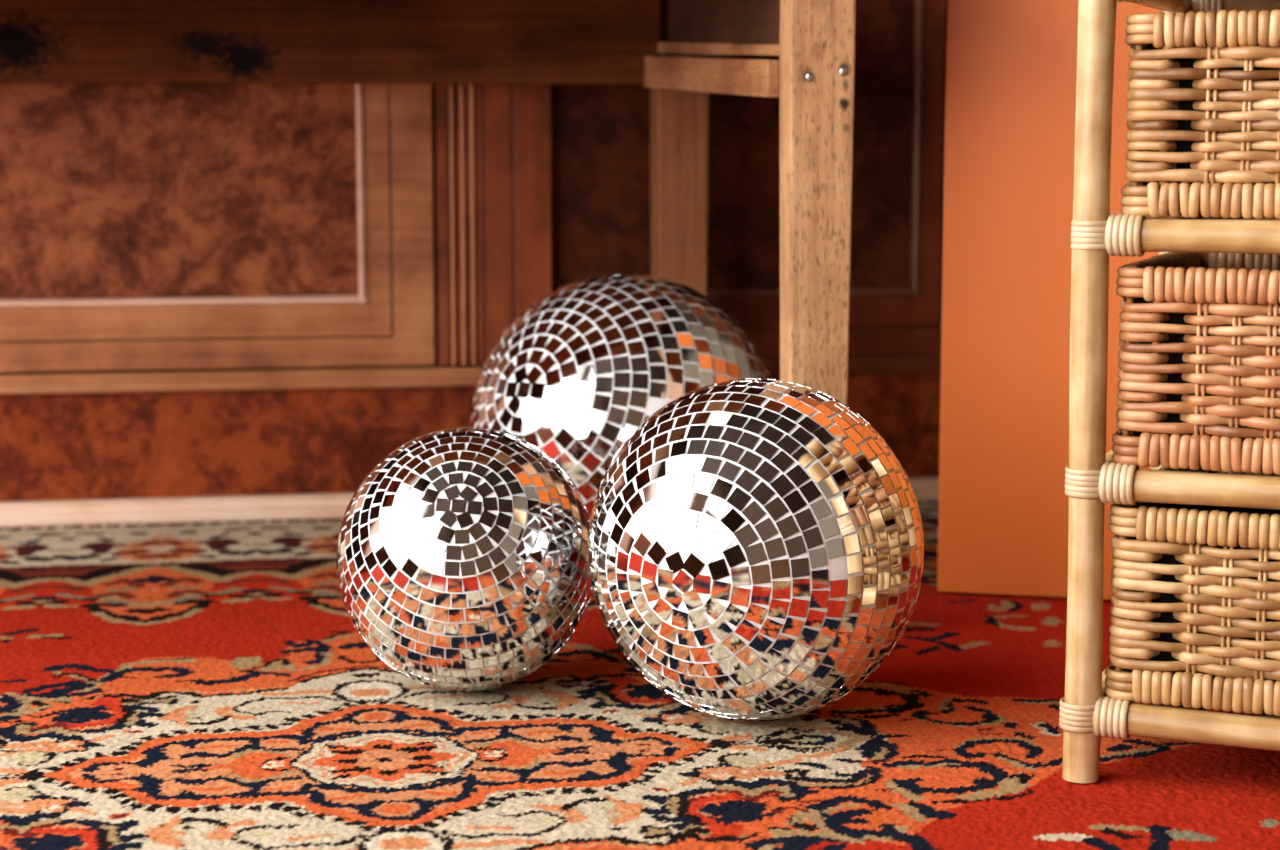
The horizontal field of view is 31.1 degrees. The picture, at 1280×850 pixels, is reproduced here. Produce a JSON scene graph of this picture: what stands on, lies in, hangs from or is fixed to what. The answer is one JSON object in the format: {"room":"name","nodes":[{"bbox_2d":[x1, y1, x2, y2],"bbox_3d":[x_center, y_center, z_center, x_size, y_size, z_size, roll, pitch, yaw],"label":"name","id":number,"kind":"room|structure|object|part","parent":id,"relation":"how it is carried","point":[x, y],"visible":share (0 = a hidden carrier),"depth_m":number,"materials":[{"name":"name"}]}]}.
{"room":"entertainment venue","nodes":[
{"label":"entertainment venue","id":0,"kind":"room"},
{"bbox_3d":[0.395,0.377,0.816,3.900,0.050,5.100,-1,8,-10],"label":"floor","id":1,"kind":"structure","parent":0,"visible":0},
{"bbox_2d":[0,0,946,527],"bbox_3d":[-0.167,-0.393,2.833,2.000,0.955,0.490,-1,8,-10],"label":"wall","id":2,"kind":"structure","parent":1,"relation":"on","point":[229,302],"depth_m":2.62,"materials":[{"name":"brown wood"}]},
{"bbox_3d":[-0.645,-0.439,2.528,0.657,0.617,0.001,-1,8,-10],"label":"panel","id":3,"kind":"part","parent":2,"relation":"part of","materials":[{"name":"brown wood"}]},
{"bbox_3d":[-0.645,-0.438,2.526,0.732,0.693,0.006,-1,8,-10],"label":"frame","id":4,"kind":"part","parent":2,"relation":"part of","materials":[{"name":"brown wood"}]},
{"bbox_3d":[-0.655,-0.442,2.546,0.840,0.760,0.038,-1,8,-10],"label":"door","id":5,"kind":"part","parent":2,"relation":"part of","materials":[{"name":"brown wood"}]},
{"bbox_3d":[-0.655,-0.441,2.543,0.844,0.764,0.040,-1,8,-10],"label":"door","id":6,"kind":"part","parent":2,"relation":"part of","materials":[{"name":"brown wood"}]},
{"bbox_3d":[-0.596,-0.049,2.597,1.000,0.023,0.055,-1,8,-10],"label":"ledge moulding","id":7,"kind":"part","parent":2,"relation":"part of","materials":[{"name":"brown wood"}]},
{"bbox_3d":[-0.132,0.089,2.689,1.980,0.034,0.066,-1,8,-10],"label":"moulding","id":8,"kind":"part","parent":2,"relation":"part of","materials":[{"name":"beige wood"}]},
{"bbox_3d":[0.094,-0.458,2.675,0.465,0.617,0.001,-1,8,-10],"label":"panel","id":9,"kind":"part","parent":2,"relation":"part of","materials":[{"name":"brown wood"}]},
{"bbox_3d":[0.095,-0.457,2.673,0.540,0.693,0.005,-1,8,-10],"label":"frame","id":10,"kind":"part","parent":2,"relation":"part of","materials":[{"name":"red wood"}]},
{"bbox_3d":[0.110,-0.460,2.687,0.636,0.760,0.017,-1,8,-10],"label":"door","id":11,"kind":"part","parent":2,"relation":"part of","materials":[{"name":"brown wood"}]},
{"bbox_3d":[0.111,-0.460,2.684,0.640,0.764,0.019,-1,8,-10],"label":"door","id":12,"kind":"part","parent":2,"relation":"part of","materials":[{"name":"red wood"}]},
{"bbox_3d":[0.358,-0.075,2.770,0.940,0.020,0.052,-1,8,-10],"label":"ledge moulding","id":13,"kind":"part","parent":2,"relation":"part of","materials":[{"name":"brown wood"}]},
{"bbox_2d":[0,501,1279,849],"bbox_3d":[-0.182,0.240,1.624,2.396,0.011,2.038,-1,8,-10],"label":"rug","id":14,"kind":"object","parent":1,"relation":"on","point":[214,685],"visible":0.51,"depth_m":1.67,"materials":[{"name":"carpet"}]},
{"bbox_2d":[0,0,855,405],"bbox_3d":[-0.421,-0.181,2.177,1.205,0.680,0.745,-1,8,-10],"label":"table","id":15,"kind":"object","parent":14,"relation":"on","point":[683,51],"visible":0.82,"depth_m":2.42,"materials":[{"name":"brown wood"}]},
{"bbox_3d":[0.044,-0.221,2.587,0.058,0.653,0.056,-1,8,-10],"label":"leg","id":16,"kind":"part","parent":15,"relation":"part of","materials":[{"name":"brown wood"}]},
{"bbox_3d":[0.150,-0.141,1.971,0.056,0.653,0.042,-1,8,-10],"label":"leg","id":17,"kind":"part","parent":15,"relation":"part of","materials":[{"name":"brown wood"}]},
{"bbox_2d":[336,427,591,690],"bbox_3d":[-0.136,0.106,1.814,0.204,0.208,0.204,0,7,0],"label":"disco ball","id":18,"kind":"object","parent":14,"relation":"on","point":[462,554],"visible":0.98,"depth_m":1.74,"materials":[{"name":"silver metal"}]},
{"bbox_2d":[470,274,773,517],"bbox_3d":[-0.013,0.005,2.219,0.301,0.301,0.301,0,7,0],"label":"disco ball","id":19,"kind":"object","parent":14,"relation":"on","point":[573,377],"visible":0.52,"depth_m":2.10,"materials":[{"name":"silver metal"}]},
{"bbox_2d":[588,379,923,720],"bbox_3d":[0.086,0.093,1.724,0.251,0.256,0.252,0,7,0],"label":"disco ball","id":20,"kind":"object","parent":14,"relation":"on","point":[756,546],"visible":1,"depth_m":1.63,"materials":[{"name":"silver metal"}]},
{"bbox_2d":[937,0,1162,599],"bbox_3d":[0.748,-0.398,2.019,0.950,1.150,0.023,2,8,14],"label":"panel","id":21,"kind":"object","parent":14,"relation":"on","point":[1010,108],"visible":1,"depth_m":2.14,"materials":[{"name":"orange paint"}]},
{"bbox_2d":[1059,0,1279,782],"bbox_3d":[0.532,-0.048,1.609,0.401,0.564,0.344,3,8,23],"label":"shelf","id":22,"kind":"object","parent":14,"relation":"on","point":[1093,479],"visible":0.59,"depth_m":1.52,"materials":[{"name":"beige wood"}]},
{"bbox_3d":[0.300,-0.038,1.536,0.027,0.564,0.027,3,8,22],"label":"post","id":23,"kind":"part","parent":22,"relation":"part of","materials":[{"name":"wicker"}]},
{"bbox_3d":[0.361,0.178,1.710,0.017,0.017,0.295,3,8,23],"label":"rail","id":24,"kind":"part","parent":22,"relation":"part of","materials":[{"name":"wood"}]},
{"bbox_3d":[0.361,0.019,1.690,0.017,0.017,0.295,3,8,23],"label":"rail","id":25,"kind":"part","parent":22,"relation":"part of","materials":[{"name":"wicker"}]},
{"bbox_3d":[0.361,-0.309,1.647,0.017,0.017,0.295,3,8,23],"label":"rail","id":26,"kind":"part","parent":22,"relation":"part of","materials":[{"name":"wicker"}]},
{"bbox_3d":[0.422,-0.076,1.824,0.027,0.564,0.026,3,8,23],"label":"post","id":27,"kind":"part","parent":22,"relation":"part of","materials":[{"name":"wicker"}]},
{"bbox_3d":[0.361,-0.145,1.668,0.017,0.017,0.295,3,8,23],"label":"rail","id":28,"kind":"part","parent":22,"relation":"part of","materials":[{"name":"wood"}]},
{"bbox_3d":[0.472,0.206,1.495,0.352,0.023,0.023,3,8,23],"label":"rail","id":29,"kind":"part","parent":22,"relation":"part of","materials":[{"name":"wicker"}]},
{"bbox_3d":[0.472,0.047,1.474,0.352,0.024,0.023,3,8,22],"label":"rail","id":30,"kind":"part","parent":22,"relation":"part of","materials":[{"name":"wicker"}]},
{"bbox_2d":[1105,467,1279,715],"bbox_3d":[0.522,0.112,1.610,0.342,0.135,0.285,3,8,23],"label":"wicker basket","id":31,"kind":"object","parent":22,"relation":"on","point":[1195,608],"visible":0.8,"depth_m":1.53,"materials":[{"name":"wicker"}]},
{"bbox_3d":[0.472,-0.117,1.453,0.352,0.024,0.024,3,8,23],"label":"rail","id":32,"kind":"part","parent":22,"relation":"part of","materials":[{"name":"wicker"}]},
{"bbox_2d":[1112,252,1279,474],"bbox_3d":[0.523,-0.047,1.589,0.342,0.135,0.285,3,8,23],"label":"wicker basket","id":33,"kind":"object","parent":22,"relation":"on","point":[1198,386],"visible":0.98,"depth_m":1.51,"materials":[{"name":"beige wicker"}]},
{"bbox_2d":[1120,9,1279,218],"bbox_3d":[0.524,-0.211,1.567,0.342,0.134,0.285,3,8,22],"label":"wicker basket","id":34,"kind":"object","parent":22,"relation":"on","point":[1203,94],"visible":1,"depth_m":1.49,"materials":[{"name":"beige wicker"}]},
{"bbox_3d":[0.593,-0.319,1.720,0.352,0.023,0.023,3,8,23],"label":"rail","id":35,"kind":"part","parent":22,"relation":"part of","materials":[{"name":"wood"}]}
]}

